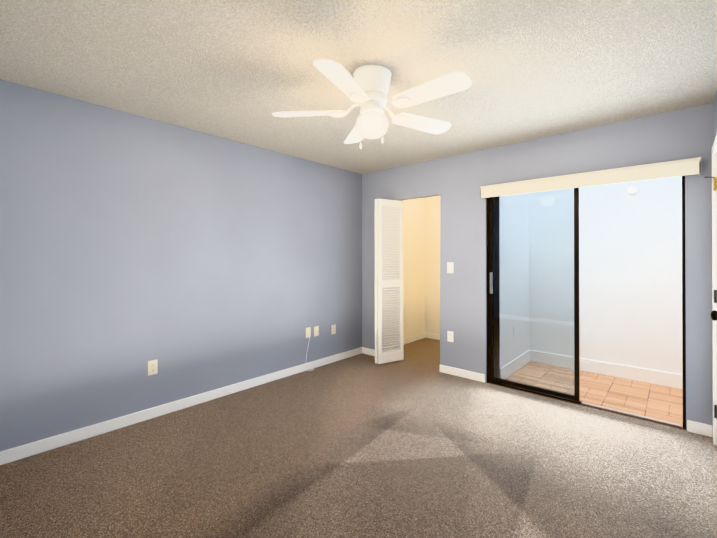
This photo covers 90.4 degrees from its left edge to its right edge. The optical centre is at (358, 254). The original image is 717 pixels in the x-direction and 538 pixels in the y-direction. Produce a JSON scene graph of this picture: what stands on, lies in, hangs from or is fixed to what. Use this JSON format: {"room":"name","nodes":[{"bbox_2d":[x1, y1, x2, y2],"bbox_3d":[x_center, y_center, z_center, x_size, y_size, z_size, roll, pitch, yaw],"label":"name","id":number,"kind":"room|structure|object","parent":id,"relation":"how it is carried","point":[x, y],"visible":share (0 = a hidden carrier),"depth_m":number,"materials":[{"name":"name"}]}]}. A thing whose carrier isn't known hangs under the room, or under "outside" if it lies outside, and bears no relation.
{"room":"empty bedroom","nodes":[
{"label":"empty bedroom","id":0,"kind":"room"},
{"bbox_2d":[0,79,361,450],"bbox_3d":[-1.306,0.111,3.423,0.120,2.440,4.185,0,0,42],"label":"wall","id":1,"kind":"structure","parent":0,"point":[194,262],"depth_m":2.89,"materials":[{"name":"blue paint"}]},
{"bbox_2d":[148,359,157,375],"bbox_3d":[-1.678,0.919,2.905,0.008,0.116,0.072,0,0,42],"label":"outlet","id":2,"kind":"object","parent":1,"relation":"attached to","point":[152,367],"visible":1,"depth_m":2.90,"materials":[{"name":"beige plastic"}]},
{"bbox_2d":[0,347,363,464],"bbox_3d":[-1.255,1.289,3.373,0.018,0.085,3.945,0,0,42],"label":"baseboard","id":3,"kind":"structure","parent":1,"relation":"attached to","point":[34,448],"depth_m":2.88,"materials":[{"name":"white wood"}]},
{"bbox_2d":[306,327,310,337],"bbox_3d":[-0.579,0.902,4.135,0.016,0.116,0.072,0,0,42],"label":"jack","id":4,"kind":"object","parent":1,"relation":"attached to","point":[308,330],"visible":1,"depth_m":4.14,"materials":[{"name":"beige plastic"}]},
{"bbox_2d":[314,326,318,336],"bbox_3d":[-0.495,0.907,4.228,0.016,0.116,0.072,0,0,42],"label":"jack","id":5,"kind":"object","parent":1,"relation":"attached to","point":[316,330],"visible":1,"depth_m":4.23,"materials":[{"name":"beige plastic"}]},
{"bbox_2d":[331,324,335,334],"bbox_3d":[-0.309,0.930,4.444,0.008,0.116,0.072,0,0,42],"label":"outlet","id":6,"kind":"object","parent":1,"relation":"attached to","point":[333,329],"visible":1,"depth_m":4.44,"materials":[{"name":"beige plastic"}]},
{"bbox_2d":[0,338,716,537],"bbox_3d":[0.471,1.359,2.765,3.644,0.060,5.570,0,0,42],"label":"floor carpet","id":7,"kind":"object","parent":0,"point":[415,443],"visible":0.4,"depth_m":2.20,"materials":[{"name":"brown carpet"}]},
{"bbox_2d":[0,0,716,173],"bbox_3d":[0.010,-1.153,2.257,3.644,0.080,4.185,0,0,42],"label":"ceiling","id":8,"kind":"structure","parent":0,"point":[241,71],"depth_m":2.06,"materials":[{"name":"white paint"}]},
{"bbox_2d":[272,58,471,148],"bbox_3d":[0.124,-0.871,2.159,1.158,0.485,1.208,0,0,42],"label":"ceiling fan","id":9,"kind":"object","parent":8,"relation":"attached to","point":[366,87],"visible":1,"depth_m":2.10,"materials":[{"name":"white metal"}]},
{"bbox_2d":[388,198,423,341],"bbox_3d":[0.604,0.119,5.368,0.150,2.440,1.260,0,0,42],"label":"wall","id":10,"kind":"structure","parent":0,"point":[421,250],"depth_m":5.54,"materials":[{"name":"paint"}]},
{"bbox_2d":[388,332,425,348],"bbox_3d":[0.660,1.297,5.299,0.018,0.085,1.230,0,0,42],"label":"baseboard","id":11,"kind":"structure","parent":10,"relation":"attached to","point":[421,336],"depth_m":5.53,"materials":[{"name":"white wood"}]},
{"bbox_2d":[424,196,439,334],"bbox_3d":[1.642,0.119,5.376,1.690,2.440,0.120,0,0,42],"label":"wall","id":12,"kind":"structure","parent":0,"point":[431,204],"depth_m":5.70,"materials":[{"name":"paint"}]},
{"bbox_2d":[426,332,439,339],"bbox_3d":[1.608,1.297,5.310,1.420,0.085,0.014,0,0,42],"label":"baseboard","id":13,"kind":"structure","parent":12,"relation":"attached to","point":[428,335],"depth_m":5.68,"materials":[{"name":"white wood"}]},
{"bbox_2d":[493,196,499,377],"bbox_3d":[2.087,0.070,3.208,1.811,2.520,0.004,0,0,42],"label":"wall","id":14,"kind":"structure","parent":0,"point":[495,280],"depth_m":3.76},
{"bbox_2d":[362,103,713,430],"bbox_3d":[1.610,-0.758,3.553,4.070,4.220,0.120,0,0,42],"label":"wall","id":15,"kind":"structure","parent":0,"point":[455,182],"depth_m":3.80,"materials":[{"name":"blue paint"}]},
{"bbox_2d":[364,347,374,355],"bbox_3d":[0.187,1.294,4.721,0.320,0.085,0.014,0,0,42],"label":"baseboard","id":16,"kind":"structure","parent":15,"relation":"attached to","point":[367,351],"depth_m":4.75,"materials":[{"name":"white wood"}]},
{"bbox_2d":[375,199,403,363],"bbox_3d":[0.338,0.319,4.429,0.282,1.990,0.385,0,0,42],"label":"door","id":17,"kind":"structure","parent":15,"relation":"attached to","point":[388,246],"depth_m":4.37,"materials":[{"name":"white wood"}]},
{"bbox_2d":[447,331,452,341],"bbox_3d":[1.026,0.914,3.979,0.072,0.116,0.008,0,0,42],"label":"outlet","id":18,"kind":"object","parent":15,"relation":"attached to","point":[449,336],"visible":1,"depth_m":3.98,"materials":[{"name":"white plastic"}]},
{"bbox_2d":[447,263,452,272],"bbox_3d":[1.023,0.144,3.979,0.072,0.116,0.017,0,0,42],"label":"light switch","id":19,"kind":"object","parent":15,"relation":"attached to","point":[449,267],"visible":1,"depth_m":3.98,"materials":[{"name":"white plastic"}]},
{"bbox_2d":[440,364,484,382],"bbox_3d":[1.124,1.291,3.887,0.528,0.085,0.014,0,0,42],"label":"baseboard","id":20,"kind":"structure","parent":15,"relation":"attached to","point":[467,374],"depth_m":3.87,"materials":[{"name":"white wood"}]},
{"bbox_2d":[500,350,530,379],"bbox_3d":[1.821,1.266,4.106,0.020,0.144,0.990,0,0,42],"label":"baseboard","id":21,"kind":"structure","parent":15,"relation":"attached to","point":[529,353],"depth_m":4.06,"materials":[{"name":"white wood"}]},
{"bbox_2d":[487,176,685,428],"bbox_3d":[1.933,0.316,3.240,1.537,2.030,0.076,0,0,42],"label":"sliding door","id":22,"kind":"structure","parent":15,"relation":"in","point":[574,398],"depth_m":3.40,"materials":[{"name":"clear glass"}]},
{"bbox_2d":[480,157,700,198],"bbox_3d":[1.898,-0.648,3.156,1.642,0.124,0.089,0,0,42],"label":"blind valance","id":23,"kind":"object","parent":15,"relation":"attached to","point":[682,167],"visible":1,"depth_m":2.98,"materials":[{"name":"beige"}]},
{"bbox_2d":[531,350,682,388],"bbox_3d":[2.951,1.265,3.781,2.140,0.144,0.016,0,0,42],"label":"baseboard","id":24,"kind":"structure","parent":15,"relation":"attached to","point":[667,379],"depth_m":3.87,"materials":[{"name":"white wood"}]},
{"bbox_2d":[625,185,639,196],"bbox_3d":[2.907,-0.687,3.785,0.128,0.128,0.079,0,0,42],"label":"sconce","id":25,"kind":"object","parent":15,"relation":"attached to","point":[632,190],"visible":1,"depth_m":3.78,"materials":[{"name":"white"}]},
{"bbox_2d":[486,361,685,429],"bbox_3d":[2.637,1.363,3.428,2.380,0.056,1.200,0,0,42],"label":"floor","id":26,"kind":"structure","parent":0,"point":[660,402],"depth_m":3.46,"materials":[{"name":"tile"}]},
{"bbox_2d":[714,91,716,175],"bbox_3d":[1.327,0.102,1.081,0.120,2.440,3.945,0,0,42],"label":"wall","id":27,"kind":"structure","parent":0,"point":[715,116],"depth_m":2.48,"materials":[{"name":"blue paint"}]},
{"bbox_2d":[704,134,716,444],"bbox_3d":[2.193,0.283,2.147,0.139,2.087,1.024,0,0,42],"label":"door","id":28,"kind":"structure","parent":27,"relation":"attached to","point":[714,268],"depth_m":2.49,"materials":[{"name":"white wood"}]}
]}

